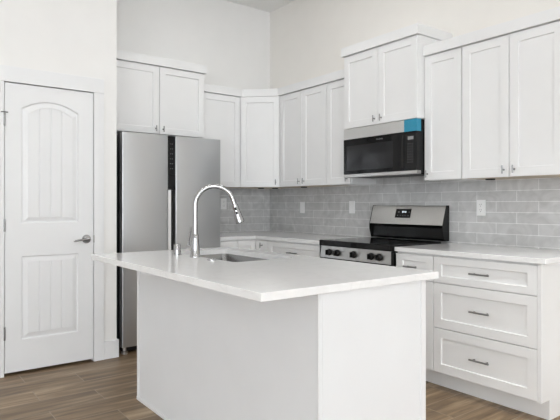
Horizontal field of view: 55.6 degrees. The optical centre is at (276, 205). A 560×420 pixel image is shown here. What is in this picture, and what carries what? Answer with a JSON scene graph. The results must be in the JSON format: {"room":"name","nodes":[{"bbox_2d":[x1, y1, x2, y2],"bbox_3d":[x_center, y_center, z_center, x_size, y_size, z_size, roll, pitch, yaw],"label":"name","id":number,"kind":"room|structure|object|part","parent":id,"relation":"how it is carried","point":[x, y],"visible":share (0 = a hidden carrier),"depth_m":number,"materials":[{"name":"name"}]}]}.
{"room":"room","nodes":[
{"label":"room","id":0,"kind":"room"},
{"bbox_2d":[0,0,116,340],"bbox_3d":[-4.113,-0.486,2.571,6.513,3.372,0.817,0,0,-37],"label":"wall","id":1,"kind":"structure","parent":0,"point":[72,37],"depth_m":4.05,"materials":[{"name":"white paint"}]},
{"bbox_2d":[1,82,94,373],"bbox_3d":[-1.657,0.159,3.888,0.649,2.040,0.090,0,0,-37],"label":"door","id":2,"kind":"structure","parent":1,"relation":"in","point":[49,238],"depth_m":3.88,"materials":[{"name":"white paint"}]},
{"bbox_3d":[-1.464,0.258,4.011,0.139,0.066,0.055,0,0,-37],"label":"handle","id":3,"kind":"part","parent":2,"relation":"part of","materials":[{"name":"silver metal"}]},
{"bbox_2d":[0,65,103,377],"bbox_3d":[-1.689,0.112,3.944,0.779,2.176,0.137,0,0,-37],"label":"trim","id":4,"kind":"structure","parent":1,"relation":"attached to","point":[10,74],"depth_m":4.08,"materials":[{"name":"white paint"}]},
{"bbox_2d":[104,339,118,359],"bbox_3d":[-3.873,1.130,2.264,6.527,0.140,0.064,0,0,-37],"label":"baseboard","id":5,"kind":"structure","parent":1,"relation":"attached to","point":[111,347],"depth_m":4.16,"materials":[{"name":"white paint"}]},
{"bbox_2d":[117,0,269,232],"bbox_3d":[-0.824,-0.486,5.486,2.008,3.372,0.108,0,0,-37],"label":"wall","id":6,"kind":"structure","parent":0,"point":[231,39],"depth_m":5.58,"materials":[{"name":"white paint"}]},
{"bbox_2d":[117,50,206,137],"bbox_3d":[-1.154,-0.977,4.913,0.930,0.684,0.427,0,0,-37],"label":"upper cabinet","id":7,"kind":"object","parent":6,"relation":"attached to","point":[156,95],"visible":0.8,"depth_m":4.76,"materials":[{"name":"white paint"}]},
{"bbox_3d":[-1.235,-0.938,4.629,0.451,0.602,0.020,0,0,-37],"label":"door","id":8,"kind":"part","parent":7,"relation":"part of","materials":[{"name":"white paint"}]},
{"bbox_3d":[-1.157,-1.282,4.917,0.930,0.074,0.417,0,0,-37],"label":"crown moulding","id":9,"kind":"part","parent":7,"relation":"part of","materials":[{"name":"white paint"}]},
{"bbox_3d":[-0.871,-0.938,4.902,0.451,0.602,0.020,0,0,-37],"label":"door","id":10,"kind":"part","parent":7,"relation":"part of","materials":[{"name":"white paint"}]},
{"bbox_2d":[204,84,240,187],"bbox_3d":[-0.639,-0.674,5.353,0.450,0.986,0.341,0,0,-37],"label":"upper cabinet","id":11,"kind":"object","parent":6,"relation":"attached to","point":[221,104],"visible":0.52,"depth_m":5.27,"materials":[{"name":"white paint"}]},
{"bbox_3d":[-0.639,-1.130,5.353,0.450,0.074,0.341,0,0,-37],"label":"crown moulding","id":12,"kind":"part","parent":11,"relation":"part of","materials":[{"name":"white paint"}]},
{"bbox_2d":[221,198,226,208],"bbox_3d":[-0.558,-0.015,5.612,0.072,0.116,0.009,0,0,-37],"label":"wall outlet","id":13,"kind":"object","parent":6,"relation":"attached to","point":[223,200],"visible":1,"depth_m":5.61,"materials":[{"name":"white plastic"}]},
{"bbox_2d":[220,188,269,232],"bbox_3d":[-0.527,0.060,5.646,1.141,0.520,0.008,0,0,-37],"label":"tile backsplash","id":14,"kind":"structure","parent":6,"relation":"attached to","point":[254,204],"depth_m":5.81,"materials":[{"name":"grey tile"}]},
{"bbox_2d":[234,88,297,188],"bbox_3d":[-0.134,-0.674,5.565,0.609,0.986,0.609,0,0,-37],"label":"upper cabinet","id":15,"kind":"object","parent":6,"relation":"attached to","point":[259,108],"visible":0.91,"depth_m":5.34,"materials":[{"name":"white paint"}]},
{"bbox_3d":[-0.166,-0.634,5.341,0.390,0.905,0.019,0,0,8],"label":"door","id":16,"kind":"part","parent":15,"relation":"part of","materials":[{"name":"white paint"}]},
{"bbox_3d":[-0.134,-1.130,5.565,0.609,0.074,0.609,0,0,-37],"label":"crown moulding","id":17,"kind":"part","parent":15,"relation":"part of","materials":[{"name":"white paint"}]},
{"bbox_2d":[225,0,294,11],"bbox_3d":[-0.223,-2.216,-0.834,8.641,0.113,10.935,0,0,-37],"label":"ceiling","id":18,"kind":"structure","parent":0,"point":[264,5],"depth_m":5.72,"materials":[{"name":"white paint"}]},
{"bbox_2d":[0,347,559,419],"bbox_3d":[-0.223,1.250,-0.834,8.641,0.100,10.935,0,0,-37],"label":"floor","id":19,"kind":"structure","parent":0,"point":[88,389],"depth_m":3.32,"materials":[{"name":"brown wood"}]},
{"bbox_2d":[117,131,219,354],"bbox_3d":[-1.068,0.305,4.791,0.914,1.790,0.660,0,0,-37],"label":"refrigerator","id":20,"kind":"object","parent":19,"relation":"on","point":[159,177],"visible":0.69,"depth_m":4.43,"materials":[{"name":"silver metal"}]},
{"bbox_3d":[-1.093,0.277,4.395,0.399,1.734,0.056,0,0,-37],"label":"door","id":21,"kind":"part","parent":20,"relation":"part of","materials":[{"name":"silver metal"}]},
{"bbox_3d":[-0.905,-0.359,4.536,0.068,0.454,0.044,0,0,-37],"label":"control panel","id":22,"kind":"part","parent":20,"relation":"part of","materials":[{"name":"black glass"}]},
{"bbox_3d":[-0.699,0.277,4.691,0.445,1.734,0.056,0,0,-37],"label":"door","id":23,"kind":"part","parent":20,"relation":"part of","materials":[{"name":"silver metal"}]},
{"bbox_2d":[220,240,237,247],"bbox_3d":[-0.633,0.761,5.166,0.209,0.877,0.629,0,0,-37],"label":"base cabinet","id":24,"kind":"object","parent":19,"relation":"on","point":[223,243],"visible":0.11,"depth_m":4.92,"materials":[{"name":"white paint"}]},
{"bbox_2d":[237,239,269,250],"bbox_3d":[-0.158,0.761,5.399,0.828,0.877,0.828,0,0,-37],"label":"base cabinet","id":25,"kind":"object","parent":19,"relation":"on","point":[253,244],"visible":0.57,"depth_m":5.04,"materials":[{"name":"white paint"}]},
{"bbox_3d":[-0.286,0.708,5.046,0.194,0.750,0.020,0,0,-37],"label":"door","id":26,"kind":"part","parent":25,"relation":"part of","materials":[{"name":"white paint"}]},
{"bbox_3d":[-0.133,0.708,5.024,0.020,0.750,0.194,0,0,-37],"label":"door","id":27,"kind":"part","parent":25,"relation":"part of","materials":[{"name":"white paint"}]},
{"bbox_2d":[220,231,359,243],"bbox_3d":[-0.015,0.307,5.033,1.043,0.030,1.587,0,0,-37],"label":"countertop","id":28,"kind":"structure","parent":25,"relation":"on","point":[265,235],"depth_m":4.95,"materials":[{"name":"white stone"}]},
{"bbox_2d":[137,271,425,419],"bbox_3d":[-0.108,0.761,2.795,0.622,0.877,1.695,0,0,-37],"label":"base cabinet","id":29,"kind":"object","parent":19,"relation":"on","point":[203,353],"visible":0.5,"depth_m":2.25,"materials":[{"name":"white paint"}]},
{"bbox_3d":[-0.852,0.750,3.274,0.005,0.855,0.030,0,0,-37],"label":"corner trim","id":30,"kind":"part","parent":29,"relation":"part of","materials":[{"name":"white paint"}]},
{"bbox_3d":[-0.110,1.189,2.793,0.618,0.022,1.695,0,0,-37],"label":"shoe moulding","id":31,"kind":"part","parent":29,"relation":"part of","materials":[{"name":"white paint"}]},
{"bbox_3d":[-0.344,0.761,2.618,0.018,0.877,1.681,0,0,-37],"label":"panel","id":32,"kind":"part","parent":29,"relation":"part of","materials":[{"name":"white paint"}]},
{"bbox_2d":[91,247,437,301],"bbox_3d":[-0.195,0.307,2.746,0.956,0.030,1.745,0,0,-37],"label":"countertop","id":33,"kind":"structure","parent":29,"relation":"on","point":[282,276],"depth_m":2.34,"materials":[{"name":"white stone"}]},
{"bbox_2d":[173,244,180,254],"bbox_3d":[-0.582,0.259,3.113,0.048,0.064,0.048,0,0,-37],"label":"air gap","id":34,"kind":"object","parent":33,"relation":"on","point":[177,247],"visible":1,"depth_m":3.10,"materials":[{"name":"silver metal"}]},
{"bbox_2d":[186,184,244,257],"bbox_3d":[-0.348,0.085,3.010,0.334,0.414,0.082,0,0,-3],"label":"faucet","id":35,"kind":"object","parent":33,"relation":"on","point":[238,217],"visible":1,"depth_m":2.99,"materials":[{"name":"silver metal"}]},
{"bbox_3d":[-0.489,0.188,3.018,0.051,0.126,0.028,0,0,39],"label":"handle","id":36,"kind":"part","parent":35,"relation":"part of","materials":[{"name":"silver metal"}]},
{"bbox_3d":[-0.349,0.025,3.010,0.248,0.294,0.029,0,0,-9],"label":"spout","id":37,"kind":"part","parent":35,"relation":"part of","materials":[{"name":"silver metal"}]},
{"bbox_2d":[200,254,268,261],"bbox_3d":[-0.276,0.435,3.130,0.419,0.224,0.759,0,0,-37],"label":"sink","id":38,"kind":"object","parent":33,"relation":"in","point":[226,257],"visible":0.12,"depth_m":3.46,"materials":[{"name":"metal"}]},
{"bbox_3d":[0.152,0.750,1.937,0.005,0.855,0.007,0,0,-37],"label":"corner trim","id":39,"kind":"part","parent":29,"relation":"part of","materials":[{"name":"white paint"}]},
{"bbox_3d":[0.400,0.761,2.137,0.592,0.877,0.018,0,0,-37],"label":"panel","id":40,"kind":"part","parent":29,"relation":"part of","materials":[{"name":"white paint"}]},
{"bbox_3d":[0.635,0.750,2.299,0.030,0.855,0.005,0,0,-37],"label":"corner trim","id":41,"kind":"part","parent":29,"relation":"part of","materials":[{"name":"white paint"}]},
{"bbox_2d":[268,240,319,257],"bbox_3d":[0.386,0.761,4.813,0.662,0.877,0.761,0,0,-37],"label":"base cabinet","id":42,"kind":"object","parent":19,"relation":"on","point":[304,249],"visible":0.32,"depth_m":4.62,"materials":[{"name":"white paint"}]},
{"bbox_2d":[319,205,448,266],"bbox_3d":[0.814,0.601,4.182,0.728,1.198,0.755,0,0,-37],"label":"range","id":43,"kind":"object","parent":19,"relation":"on","point":[420,223],"visible":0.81,"depth_m":4.18,"materials":[{"name":"silver metal"}]},
{"bbox_3d":[0.590,0.371,4.013,0.032,0.092,0.743,0,0,-37],"label":"control panel","id":44,"kind":"part","parent":43,"relation":"part of","materials":[{"name":"silver metal"}]},
{"bbox_3d":[0.678,0.372,3.852,0.024,0.054,0.054,0,0,-37],"label":"knob","id":45,"kind":"part","parent":43,"relation":"part of","materials":[{"name":"black plastic"}]},
{"bbox_2d":[319,237,440,251],"bbox_3d":[0.800,0.301,4.171,0.577,0.046,0.750,0,0,-37],"label":"cooktop","id":46,"kind":"object","parent":43,"relation":"in","point":[362,244],"depth_m":4.03,"materials":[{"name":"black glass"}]},
{"bbox_3d":[1.073,0.080,4.376,0.081,0.152,0.746,0,0,-37],"label":"panel","id":47,"kind":"part","parent":43,"relation":"part of","materials":[{"name":"silver metal"}]},
{"bbox_2d":[396,252,441,385],"bbox_3d":[1.167,0.761,3.774,0.662,0.877,0.313,0,0,-37],"label":"base cabinet","id":48,"kind":"object","parent":19,"relation":"on","point":[420,261],"visible":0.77,"depth_m":3.51,"materials":[{"name":"white paint"}]},
{"bbox_3d":[0.936,0.417,3.600,0.020,0.165,0.309,0,0,-37],"label":"drawer","id":49,"kind":"part","parent":48,"relation":"part of","materials":[{"name":"white paint"}]},
{"bbox_3d":[0.936,0.792,3.600,0.020,0.576,0.309,0,0,-37],"label":"door","id":50,"kind":"part","parent":48,"relation":"part of","materials":[{"name":"white paint"}]},
{"bbox_2d":[434,255,559,419],"bbox_3d":[1.473,0.761,3.366,0.662,0.877,0.705,0,0,-37],"label":"base cabinet","id":51,"kind":"object","parent":19,"relation":"on","point":[497,323],"visible":0.99,"depth_m":3.12,"materials":[{"name":"white paint"}]},
{"bbox_2d":[395,243,559,264],"bbox_3d":[1.396,0.307,3.490,0.639,0.030,1.049,0,0,-37],"label":"countertop","id":52,"kind":"structure","parent":51,"relation":"on","point":[513,254],"depth_m":3.35,"materials":[{"name":"white stone"}]},
{"bbox_3d":[1.216,0.417,3.184,0.033,0.011,0.130,0,0,-37],"label":"pull handle","id":53,"kind":"part","parent":51,"relation":"part of","materials":[{"name":"silver metal"}]},
{"bbox_3d":[1.216,0.648,3.184,0.033,0.011,0.130,0,0,-37],"label":"pull handle","id":54,"kind":"part","parent":51,"relation":"part of","materials":[{"name":"silver metal"}]},
{"bbox_3d":[1.216,0.939,3.184,0.033,0.011,0.130,0,0,-37],"label":"pull handle","id":55,"kind":"part","parent":51,"relation":"part of","materials":[{"name":"silver metal"}]},
{"bbox_3d":[1.237,0.417,3.200,0.020,0.165,0.681,0,0,-37],"label":"drawer","id":56,"kind":"part","parent":51,"relation":"part of","materials":[{"name":"white paint"}]},
{"bbox_3d":[1.237,0.648,3.200,0.020,0.288,0.681,0,0,-37],"label":"drawer","id":57,"kind":"part","parent":51,"relation":"part of","materials":[{"name":"white paint"}]},
{"bbox_3d":[1.237,0.939,3.200,0.020,0.284,0.681,0,0,-37],"label":"drawer","id":58,"kind":"part","parent":51,"relation":"part of","materials":[{"name":"white paint"}]},
{"bbox_3d":[1.693,0.761,3.102,0.630,0.877,0.019,0,0,-37],"label":"panel","id":59,"kind":"part","parent":51,"relation":"part of","materials":[{"name":"white paint"}]},
{"bbox_2d":[270,0,559,249],"bbox_3d":[3.218,-0.486,1.689,0.108,3.372,10.835,0,0,-37],"label":"wall","id":60,"kind":"structure","parent":0,"point":[307,37],"depth_m":4.56,"materials":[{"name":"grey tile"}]},
{"bbox_2d":[300,202,304,212],"bbox_3d":[0.269,0.024,5.516,0.008,0.116,0.072,0,0,-37],"label":"wall switch","id":61,"kind":"object","parent":60,"relation":"attached to","point":[302,204],"visible":1,"depth_m":5.51,"materials":[{"name":"white plastic"}]},
{"bbox_2d":[278,75,344,187],"bbox_3d":[0.357,-0.674,5.125,0.351,0.986,0.685,0,0,-37],"label":"upper cabinet","id":62,"kind":"object","parent":60,"relation":"attached to","point":[303,103],"visible":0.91,"depth_m":5.00,"materials":[{"name":"white paint"}]},
{"bbox_3d":[0.143,-0.634,5.178,0.020,0.905,0.337,0,0,-37],"label":"door","id":63,"kind":"part","parent":62,"relation":"part of","materials":[{"name":"white paint"}]},
{"bbox_3d":[0.361,-1.130,5.128,0.341,0.074,0.685,0,0,-37],"label":"crown moulding","id":64,"kind":"part","parent":62,"relation":"part of","materials":[{"name":"white paint"}]},
{"bbox_3d":[0.348,-0.634,4.905,0.020,0.905,0.337,0,0,-37],"label":"door","id":65,"kind":"part","parent":62,"relation":"part of","materials":[{"name":"white paint"}]},
{"bbox_2d":[325,69,375,185],"bbox_3d":[0.655,-0.674,4.729,0.351,0.986,0.304,0,0,-37],"label":"upper cabinet","id":66,"kind":"object","parent":60,"relation":"attached to","point":[335,129],"visible":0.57,"depth_m":4.67,"materials":[{"name":"white paint"}]},
{"bbox_3d":[0.659,-1.130,4.732,0.341,0.074,0.304,0,0,-37],"label":"crown moulding","id":67,"kind":"part","parent":66,"relation":"part of","materials":[{"name":"white paint"}]},
{"bbox_3d":[0.543,-0.634,4.645,0.020,0.905,0.297,0,0,-37],"label":"door","id":68,"kind":"part","parent":66,"relation":"part of","materials":[{"name":"white paint"}]},
{"bbox_2d":[349,201,354,212],"bbox_3d":[0.701,0.019,4.941,0.008,0.116,0.072,0,0,-37],"label":"wall outlet","id":69,"kind":"object","parent":60,"relation":"attached to","point":[351,203],"visible":1,"depth_m":4.93,"materials":[{"name":"white plastic"}]},
{"bbox_2d":[341,23,451,129],"bbox_3d":[0.945,-0.977,4.280,0.427,0.684,0.793,0,0,-37],"label":"upper cabinet","id":70,"kind":"object","parent":60,"relation":"attached to","point":[384,75],"visible":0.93,"depth_m":4.10,"materials":[{"name":"white paint"}]},
{"bbox_3d":[0.689,-0.938,4.325,0.020,0.602,0.375,0,0,-37],"label":"door","id":71,"kind":"part","parent":70,"relation":"part of","materials":[{"name":"white paint"}]},
{"bbox_2d":[344,118,424,178],"bbox_3d":[0.950,-0.431,4.283,0.398,0.402,0.758,0,0,-37],"label":"microwave","id":72,"kind":"object","parent":70,"relation":"attached to","point":[392,149],"visible":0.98,"depth_m":4.09,"materials":[{"name":"black metal"}]},
{"bbox_3d":[0.776,-0.400,4.227,0.050,0.288,0.639,0,0,-37],"label":"door","id":73,"kind":"part","parent":72,"relation":"part of","materials":[{"name":"black glass"}]},
{"bbox_3d":[0.938,-0.401,3.971,0.002,0.249,0.022,0,0,-37],"label":"pocket handle","id":74,"kind":"part","parent":72,"relation":"part of","materials":[{"name":"plastic"}]},
{"bbox_3d":[1.004,-0.400,3.924,0.050,0.288,0.116,0,0,-37],"label":"control panel","id":75,"kind":"part","parent":72,"relation":"part of","materials":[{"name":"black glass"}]},
{"bbox_3d":[0.949,-1.282,4.283,0.417,0.074,0.793,0,0,-37],"label":"crown moulding","id":76,"kind":"part","parent":70,"relation":"part of","materials":[{"name":"white paint"}]},
{"bbox_3d":[0.917,-0.938,4.021,0.020,0.602,0.375,0,0,-37],"label":"door","id":77,"kind":"part","parent":70,"relation":"part of","materials":[{"name":"white paint"}]},
{"bbox_2d":[270,176,559,249],"bbox_3d":[0.940,0.025,4.638,0.008,0.590,3.366,0,0,-37],"label":"tile backsplash","id":78,"kind":"structure","parent":60,"relation":"attached to","point":[521,213],"depth_m":4.08,"materials":[{"name":"grey tile"}]},
{"bbox_2d":[423,35,480,181],"bbox_3d":[1.299,-0.674,3.873,0.351,0.986,0.313,0,0,-37],"label":"upper cabinet","id":79,"kind":"object","parent":60,"relation":"attached to","point":[443,59],"visible":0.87,"depth_m":3.78,"materials":[{"name":"white paint"}]},
{"bbox_3d":[1.302,-1.130,3.876,0.341,0.074,0.313,0,0,-37],"label":"crown moulding","id":80,"kind":"part","parent":79,"relation":"part of","materials":[{"name":"white paint"}]},
{"bbox_3d":[1.187,-0.634,3.788,0.020,0.905,0.306,0,0,-37],"label":"door","id":81,"kind":"part","parent":79,"relation":"part of","materials":[{"name":"white paint"}]},
{"bbox_2d":[476,200,485,215],"bbox_3d":[1.494,0.019,3.885,0.009,0.116,0.072,0,0,-37],"label":"wall outlet","id":82,"kind":"object","parent":60,"relation":"attached to","point":[480,204],"visible":1,"depth_m":3.88,"materials":[{"name":"white plastic"}]},
{"bbox_2d":[460,6,559,179],"bbox_3d":[1.599,-0.674,3.473,0.351,0.986,0.685,0,0,-37],"label":"upper cabinet","id":83,"kind":"object","parent":60,"relation":"attached to","point":[511,69],"visible":1,"depth_m":3.36,"materials":[{"name":"white paint"}]},
{"bbox_3d":[1.385,-0.634,3.525,0.020,0.905,0.337,0,0,-37],"label":"door","id":84,"kind":"part","parent":83,"relation":"part of","materials":[{"name":"white paint"}]},
{"bbox_3d":[1.603,-1.130,3.475,0.341,0.074,0.685,0,0,-37],"label":"crown moulding","id":85,"kind":"part","parent":83,"relation":"part of","materials":[{"name":"white paint"}]},
{"bbox_3d":[1.590,-0.634,3.252,0.020,0.905,0.337,0,0,-37],"label":"door","id":86,"kind":"part","parent":83,"relation":"part of","materials":[{"name":"white paint"}]}
]}

